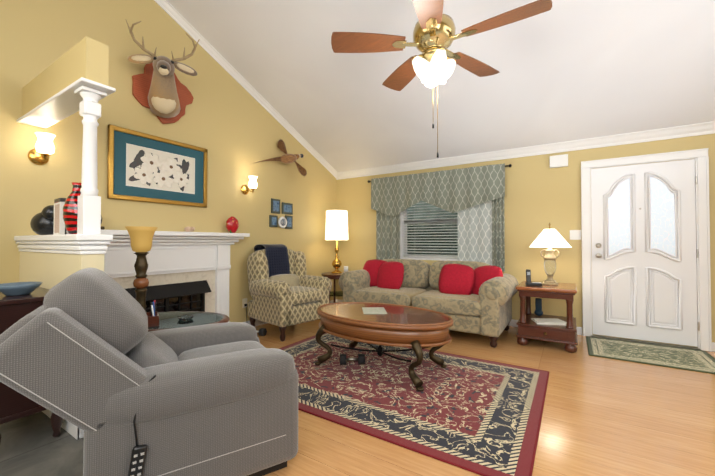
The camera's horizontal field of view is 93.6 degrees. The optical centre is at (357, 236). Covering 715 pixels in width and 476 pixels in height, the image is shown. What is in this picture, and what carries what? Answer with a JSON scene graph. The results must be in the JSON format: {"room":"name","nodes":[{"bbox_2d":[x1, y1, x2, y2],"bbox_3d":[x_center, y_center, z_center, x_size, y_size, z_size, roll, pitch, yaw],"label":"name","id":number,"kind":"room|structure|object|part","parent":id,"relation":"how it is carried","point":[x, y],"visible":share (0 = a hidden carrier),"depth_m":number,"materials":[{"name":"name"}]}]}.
{"room":"living room","nodes":[
{"label":"living room","id":0,"kind":"room"},
{"bbox_2d":[0,411,83,475],"bbox_3d":[-0.726,1.193,-0.172,6.500,0.100,2.740,-1,-1,33],"label":"floor","id":1,"kind":"structure","parent":0,"point":[30,445],"depth_m":1.84,"materials":[{"name":"wood"}]},
{"bbox_2d":[0,287,62,443],"bbox_3d":[-2.147,0.757,1.929,0.680,0.833,0.582,-1,-1,33],"label":"base cabinet","id":2,"kind":"object","parent":1,"relation":"on","point":[14,405],"visible":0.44,"depth_m":1.81,"materials":[{"name":"brown wood"}]},
{"bbox_2d":[0,282,42,295],"bbox_3d":[-1.983,0.308,1.961,0.210,0.064,0.210,-1,-1,33],"label":"bowl","id":3,"kind":"object","parent":2,"relation":"on","point":[16,288],"visible":1,"depth_m":1.92,"materials":[{"name":"blue ceramic"}]},
{"bbox_2d":[19,251,103,288],"bbox_3d":[-2.097,0.632,2.334,1.200,1.100,0.115,-1,-1,33],"label":"wall","id":4,"kind":"structure","parent":0,"point":[49,270],"depth_m":2.23,"materials":[{"name":"beige paint"}]},
{"bbox_2d":[42,409,78,439],"bbox_3d":[-2.126,1.133,2.268,1.214,0.095,0.014,-1,-1,33],"label":"baseboard","id":5,"kind":"structure","parent":4,"relation":"attached to","point":[70,428],"depth_m":2.00,"materials":[{"name":"white"}]},
{"bbox_2d":[14,234,112,254],"bbox_3d":[-2.083,0.052,2.334,1.235,0.120,0.185,-1,-1,33],"label":"trim","id":6,"kind":"structure","parent":4,"relation":"on","point":[80,244],"depth_m":2.06,"materials":[{"name":"white wood"}]},
{"bbox_2d":[30,205,53,234],"bbox_3d":[-2.254,-0.114,2.450,0.282,0.225,0.158,0,-1,23],"label":"sculpture","id":7,"kind":"object","parent":6,"relation":"on","point":[42,223],"visible":0.71,"depth_m":2.39,"materials":[{"name":"black ceramic"}]},
{"bbox_2d":[53,202,64,234],"bbox_3d":[-1.954,-0.116,2.198,0.180,0.210,0.026,-1,-1,39],"label":"panel","id":8,"kind":"object","parent":6,"relation":"on","point":[59,226],"visible":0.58,"depth_m":2.16,"materials":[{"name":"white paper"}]},
{"bbox_2d":[54,198,65,233],"bbox_3d":[-2.049,-0.134,2.311,0.160,0.250,0.037,-1,-1,38],"label":"book","id":9,"kind":"object","parent":6,"relation":"on","point":[59,200],"visible":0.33,"depth_m":2.27,"materials":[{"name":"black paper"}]},
{"bbox_2d":[63,182,80,233],"bbox_3d":[-1.747,-0.172,2.097,0.144,0.320,0.144,-1,-1,33],"label":"vase","id":10,"kind":"object","parent":6,"relation":"on","point":[70,211],"visible":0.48,"depth_m":2.04,"materials":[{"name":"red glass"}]},
{"bbox_2d":[74,85,106,233],"bbox_3d":[-1.646,-0.453,2.063,0.125,0.882,0.125,-1,-1,33],"label":"partition column","id":11,"kind":"structure","parent":6,"relation":"on","point":[89,211],"depth_m":2.03,"materials":[{"name":"white wood"}]},
{"bbox_2d":[77,428,83,438],"bbox_3d":[-1.586,1.129,2.000,0.014,0.095,0.143,-1,-1,33],"label":"baseboard","id":12,"kind":"structure","parent":4,"relation":"attached to","point":[81,433],"depth_m":1.95,"materials":[{"name":"white"}]},
{"bbox_2d":[0,0,336,321],"bbox_3d":[-2.253,-1.575,3.379,0.150,5.546,7.010,-1,-1,33],"label":"wall","id":13,"kind":"structure","parent":0,"point":[231,124],"depth_m":3.47,"materials":[{"name":"yellow paint"}]},
{"bbox_2d":[28,132,54,164],"bbox_3d":[-2.487,-0.688,2.654,0.218,0.220,0.130,-1,-1,33],"label":"sconce","id":14,"kind":"object","parent":13,"relation":"attached to","point":[42,152],"visible":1,"depth_m":2.62,"materials":[{"name":"white glass"}]},
{"bbox_2d":[22,36,108,115],"bbox_3d":[-2.085,-1.043,2.353,1.230,0.260,0.115,-1,-1,33],"label":"beam","id":15,"kind":"structure","parent":13,"relation":"attached to","point":[86,57],"depth_m":2.10,"materials":[{"name":"yellow paint"}]},
{"bbox_2d":[17,77,115,127],"bbox_3d":[-2.072,-0.902,2.342,1.260,0.022,0.175,-1,-1,33],"label":"trim","id":16,"kind":"structure","parent":13,"relation":"attached to","point":[64,103],"depth_m":2.30,"materials":[{"name":"white"}]},
{"bbox_2d":[107,124,207,207],"bbox_3d":[-2.041,-0.690,3.526,0.030,0.690,1.000,-1,-1,33],"label":"framed picture","id":17,"kind":"object","parent":13,"relation":"attached to","point":[143,167],"visible":1,"depth_m":3.45,"materials":[{"name":"gold"},{"name":"teal paper"},{"name":"white paper"}]},
{"bbox_2d":[125,19,199,123],"bbox_3d":[-1.885,-1.586,3.367,0.600,0.796,0.770,-1,-1,33],"label":"deer","id":18,"kind":"object","parent":13,"relation":"attached to","point":[161,92],"visible":1,"depth_m":3.33},
{"bbox_2d":[242,298,246,319],"bbox_3d":[-1.435,1.013,4.431,0.053,0.396,0.168,-1,-1,33],"label":"outlet","id":19,"kind":"object","parent":13,"relation":"attached to","point":[244,302],"visible":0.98,"depth_m":4.39,"materials":[{"name":"beige plastic"}]},
{"bbox_2d":[154,0,337,177],"bbox_3d":[-2.150,-2.537,3.348,0.075,2.897,6.743,-1,-1,33],"label":"crown molding","id":20,"kind":"structure","parent":13,"relation":"attached to","point":[168,8],"depth_m":4.29,"materials":[{"name":"white wood"}]},
{"bbox_2d":[241,176,256,194],"bbox_3d":[-1.395,-0.661,4.365,0.218,0.220,0.130,-1,-1,33],"label":"sconce","id":21,"kind":"object","parent":13,"relation":"attached to","point":[252,184],"visible":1,"depth_m":4.32,"materials":[{"name":"white glass"}]},
{"bbox_2d":[249,138,306,175],"bbox_3d":[-1.104,-1.129,4.745,0.310,0.572,1.080,-1,5,33],"label":"mounted pheasant","id":22,"kind":"object","parent":13,"relation":"attached to","point":[286,158],"visible":1,"depth_m":4.88,"materials":[{"name":"brown"}]},
{"bbox_2d":[269,198,292,228],"bbox_3d":[-1.115,-0.330,4.958,0.044,0.425,0.460,-1,-1,33],"label":"picture frames","id":23,"kind":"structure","parent":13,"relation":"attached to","point":[286,222],"depth_m":4.92,"materials":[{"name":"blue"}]},
{"bbox_2d":[243,299,336,325],"bbox_3d":[-0.995,1.179,5.155,0.014,0.095,2.290,-1,-1,33],"label":"baseboard","id":24,"kind":"structure","parent":13,"relation":"attached to","point":[257,322],"depth_m":4.59,"materials":[{"name":"white"}]},
{"bbox_2d":[167,0,714,171],"bbox_3d":[0.423,-2.663,1.688,6.500,3.064,7.010,-1,-1,33],"label":"ceiling","id":25,"kind":"structure","parent":0,"point":[569,70],"depth_m":3.57,"materials":[{"name":"white paint"}]},
{"bbox_2d":[331,0,551,157],"bbox_3d":[0.546,-1.451,2.231,1.296,1.871,1.336,-1,-1,33],"label":"ceiling fan","id":26,"kind":"object","parent":25,"relation":"hanging from","point":[433,64],"visible":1,"depth_m":2.19,"materials":[{"name":"brown wood"}]},
{"bbox_2d":[255,319,714,475],"bbox_3d":[1.160,1.239,2.782,6.500,0.100,4.270,-1,-1,33],"label":"floor","id":27,"kind":"structure","parent":0,"point":[601,416],"depth_m":2.09,"materials":[{"name":"brown wood"}]},
{"bbox_2d":[0,268,297,475],"bbox_3d":[-0.998,0.663,1.749,1.144,1.015,0.922,1,-1,-32],"label":"recliner","id":28,"kind":"object","parent":27,"relation":"on","point":[107,372],"visible":1,"depth_m":1.39,"materials":[{"name":"grey fabric"}]},
{"bbox_2d":[66,230,249,321],"bbox_3d":[-1.945,0.575,3.486,0.215,1.250,1.860,-1,-1,33],"label":"fireplace","id":29,"kind":"object","parent":27,"relation":"on","point":[187,271],"visible":0.52,"depth_m":3.62,"materials":[{"name":"white wood"}]},
{"bbox_2d":[184,227,194,231],"bbox_3d":[-1.834,-0.077,3.681,0.070,0.060,0.125,-1,-1,33],"label":"shell","id":30,"kind":"object","parent":29,"relation":"on","point":[188,229],"visible":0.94,"depth_m":3.65,"materials":[{"name":"beige"}]},
{"bbox_2d":[226,216,238,232],"bbox_3d":[-1.544,-0.143,4.144,0.099,0.205,0.180,-1,-1,33],"label":"vase","id":31,"kind":"object","parent":29,"relation":"on","point":[232,224],"visible":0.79,"depth_m":4.10,"materials":[{"name":"ceramic"}]},
{"bbox_2d":[148,311,229,331],"bbox_3d":[-1.414,0.904,2.490,0.900,0.578,0.640,0,-1,1],"label":"round table","id":32,"kind":"object","parent":27,"relation":"on","point":[169,320],"visible":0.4,"depth_m":2.48,"materials":[{"name":"green wood"}]},
{"bbox_2d":[125,226,157,311],"bbox_3d":[-1.614,0.272,2.504,0.210,0.686,0.210,-1,-1,33],"label":"lamp","id":33,"kind":"object","parent":32,"relation":"on","point":[141,237],"visible":0.83,"depth_m":2.47,"materials":[{"name":"brown metal"}]},
{"bbox_2d":[146,300,158,326],"bbox_3d":[-1.446,0.532,2.337,0.107,0.160,0.180,1,-1,-32],"label":"desk organizer","id":34,"kind":"object","parent":32,"relation":"on","point":[153,317],"visible":0.75,"depth_m":2.29,"materials":[{"name":"brown wood"}]},
{"bbox_2d":[177,315,193,320],"bbox_3d":[-1.275,0.604,2.489,0.110,0.022,0.110,-1,-1,33],"label":"glass dish","id":35,"kind":"object","parent":32,"relation":"on","point":[185,317],"visible":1,"depth_m":2.48,"materials":[{"name":"white"}]},
{"bbox_2d":[256,328,266,335],"bbox_3d":[-1.238,1.167,4.118,0.230,0.083,0.096,0,-1,18],"label":"dumbbell","id":36,"kind":"object","parent":27,"relation":"on","point":[262,332],"visible":0.48,"depth_m":4.07,"materials":[{"name":"black metal"}]},
{"bbox_2d":[247,244,331,341],"bbox_3d":[-0.907,0.657,4.333,0.875,1.108,0.860,-1,-1,43],"label":"armchair","id":37,"kind":"object","parent":27,"relation":"on","point":[285,290],"visible":0.96,"depth_m":4.14,"materials":[{"name":"beige fabric"}]},
{"bbox_2d":[321,210,347,302],"bbox_3d":[-0.316,0.386,5.464,0.540,1.691,0.540,-1,-1,33],"label":"light","id":38,"kind":"object","parent":27,"relation":"on","point":[336,225],"depth_m":5.36,"materials":[{"name":"white fabric"}]},
{"bbox_3d":[-0.316,0.916,5.455,0.540,0.630,0.540,-1,-1,33],"label":"table lamp","id":39,"kind":"part","parent":38,"relation":"part of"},
{"bbox_2d":[279,333,548,475],"bbox_3d":[0.194,1.186,2.895,2.462,0.010,1.672,-1,-1,33],"label":"rug","id":40,"kind":"object","parent":27,"relation":"on","point":[481,417],"visible":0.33,"depth_m":2.39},
{"bbox_2d":[340,354,364,364],"bbox_3d":[-0.048,1.142,3.121,0.230,0.083,0.096,0,-1,-2],"label":"dumbbell","id":41,"kind":"object","parent":40,"relation":"on","point":[360,359],"visible":1,"depth_m":3.09,"materials":[{"name":"black metal"}]},
{"bbox_2d":[315,302,452,390],"bbox_3d":[0.206,0.931,3.057,1.320,0.501,0.800,-1,-1,33],"label":"coffee table","id":42,"kind":"object","parent":40,"relation":"on","point":[417,330],"visible":1,"depth_m":2.79,"materials":[{"name":"brown wood"}]},
{"bbox_2d":[339,259,518,347],"bbox_3d":[0.893,0.768,4.481,2.190,0.890,0.985,-1,-1,33],"label":"sofa","id":43,"kind":"object","parent":27,"relation":"on","point":[474,297],"visible":0.88,"depth_m":4.13,"materials":[{"name":"beige fabric"}]},
{"bbox_2d":[516,281,577,352],"bbox_3d":[2.171,0.880,3.841,0.575,0.648,0.690,-1,-1,33],"label":"end table","id":44,"kind":"object","parent":27,"relation":"on","point":[537,324],"visible":0.98,"depth_m":3.63,"materials":[{"name":"brown wood"}]},
{"bbox_2d":[525,269,541,286],"bbox_3d":[1.980,0.464,3.772,0.160,0.179,0.110,0,-1,21],"label":"cordless phone","id":45,"kind":"object","parent":44,"relation":"on","point":[528,282],"visible":0.98,"depth_m":3.78,"materials":[{"name":"black plastic"}]},
{"bbox_2d":[530,222,570,284],"bbox_3d":[2.230,0.195,3.889,0.430,0.720,0.430,-1,-1,33],"label":"table lamp","id":46,"kind":"object","parent":44,"relation":"on","point":[550,238],"visible":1,"depth_m":3.83,"materials":[{"name":"beige ceramic"}]},
{"bbox_2d":[586,336,714,373],"bbox_3d":[2.975,1.194,3.433,1.032,0.008,0.792,-1,-1,33],"label":"door mat","id":47,"kind":"object","parent":27,"relation":"on","point":[679,358],"visible":0.96,"depth_m":3.38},
{"bbox_2d":[336,134,714,346],"bbox_3d":[2.268,-0.116,4.540,6.500,2.665,0.150,-1,-1,33],"label":"wall","id":48,"kind":"structure","parent":0,"point":[540,194],"depth_m":4.38,"materials":[{"name":"yellow paint"}]},
{"bbox_2d":[400,201,457,260],"bbox_3d":[1.349,-0.234,5.127,1.500,1.200,0.162,-1,-1,33],"label":"window","id":49,"kind":"structure","parent":48,"relation":"in","point":[404,227],"depth_m":5.28,"materials":[{"name":"white plastic"}]},
{"bbox_2d":[337,299,581,334],"bbox_3d":[1.183,1.178,5.115,3.730,0.095,0.014,-1,-1,33],"label":"baseboard","id":50,"kind":"structure","parent":48,"relation":"attached to","point":[513,322],"depth_m":4.51,"materials":[{"name":"white wood"}]},
{"bbox_2d":[336,121,714,179],"bbox_3d":[2.209,-1.122,4.463,6.200,0.114,0.069,-1,-1,33],"label":"crown molding","id":51,"kind":"structure","parent":48,"relation":"attached to","point":[698,129],"depth_m":4.29,"materials":[{"name":"white wood"}]},
{"bbox_2d":[550,154,567,167],"bbox_3d":[2.551,-0.953,4.253,0.200,0.150,0.048,-1,-1,33],"label":"door chime","id":52,"kind":"object","parent":48,"relation":"attached to","point":[556,161],"visible":1,"depth_m":4.23,"materials":[{"name":"white plastic"}]},
{"bbox_2d":[570,230,580,239],"bbox_3d":[2.705,-0.019,4.163,0.120,0.120,0.010,-1,-1,33],"label":"switch plate","id":53,"kind":"object","parent":48,"relation":"attached to","point":[575,234],"visible":1,"depth_m":4.16,"materials":[{"name":"white plastic"}]},
{"bbox_2d":[581,148,711,351],"bbox_3d":[3.207,0.141,3.795,1.114,2.128,0.086,-1,-1,33],"label":"front door","id":54,"kind":"structure","parent":48,"relation":"in","point":[646,272],"depth_m":3.77,"materials":[{"name":"white wood"}]},
{"bbox_3d":[1.137,-0.940,5.122,2.244,0.044,0.107,-1,-1,33],"label":"curtain rod","id":55,"kind":"object","parent":48,"relation":"attached to","visible":0},
{"bbox_2d":[376,211,399,259],"bbox_3d":[0.501,-0.206,5.527,0.440,1.395,0.037,-1,-1,33],"label":"panel","id":56,"kind":"object","parent":55,"relation":"hanging from","point":[387,236],"visible":0.4,"depth_m":5.53,"materials":[{"name":"grey fabric"}]},
{"bbox_2d":[371,163,504,216],"bbox_3d":[1.103,-0.646,5.064,2.080,0.658,0.037,-1,-1,33],"label":"curtain valance","id":57,"kind":"object","parent":55,"relation":"hanging from","point":[453,190],"visible":1,"depth_m":4.97,"materials":[{"name":"grey fabric"}]},
{"bbox_2d":[457,200,491,264],"bbox_3d":[1.678,-0.227,4.787,0.500,1.375,0.022,-1,-1,33],"label":"sheer curtain","id":58,"kind":"object","parent":55,"relation":"hanging from","point":[474,227],"visible":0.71,"depth_m":4.79,"materials":[{"name":"white fabric"}]},
{"bbox_2d":[492,196,504,271],"bbox_3d":[1.934,-0.220,4.613,0.160,1.395,0.037,-1,-1,33],"label":"panel","id":59,"kind":"object","parent":55,"relation":"hanging from","point":[498,238],"visible":0.65,"depth_m":4.61,"materials":[{"name":"grey fabric"}]},
{"label":"outside","id":60,"kind":"structure","parent":0,"visible":0},
{"bbox_2d":[407,201,457,254],"bbox_3d":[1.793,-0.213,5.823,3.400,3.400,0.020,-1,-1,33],"label":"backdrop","id":61,"kind":"structure","parent":60,"point":[430,207],"depth_m":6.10,"materials":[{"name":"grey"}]}
]}

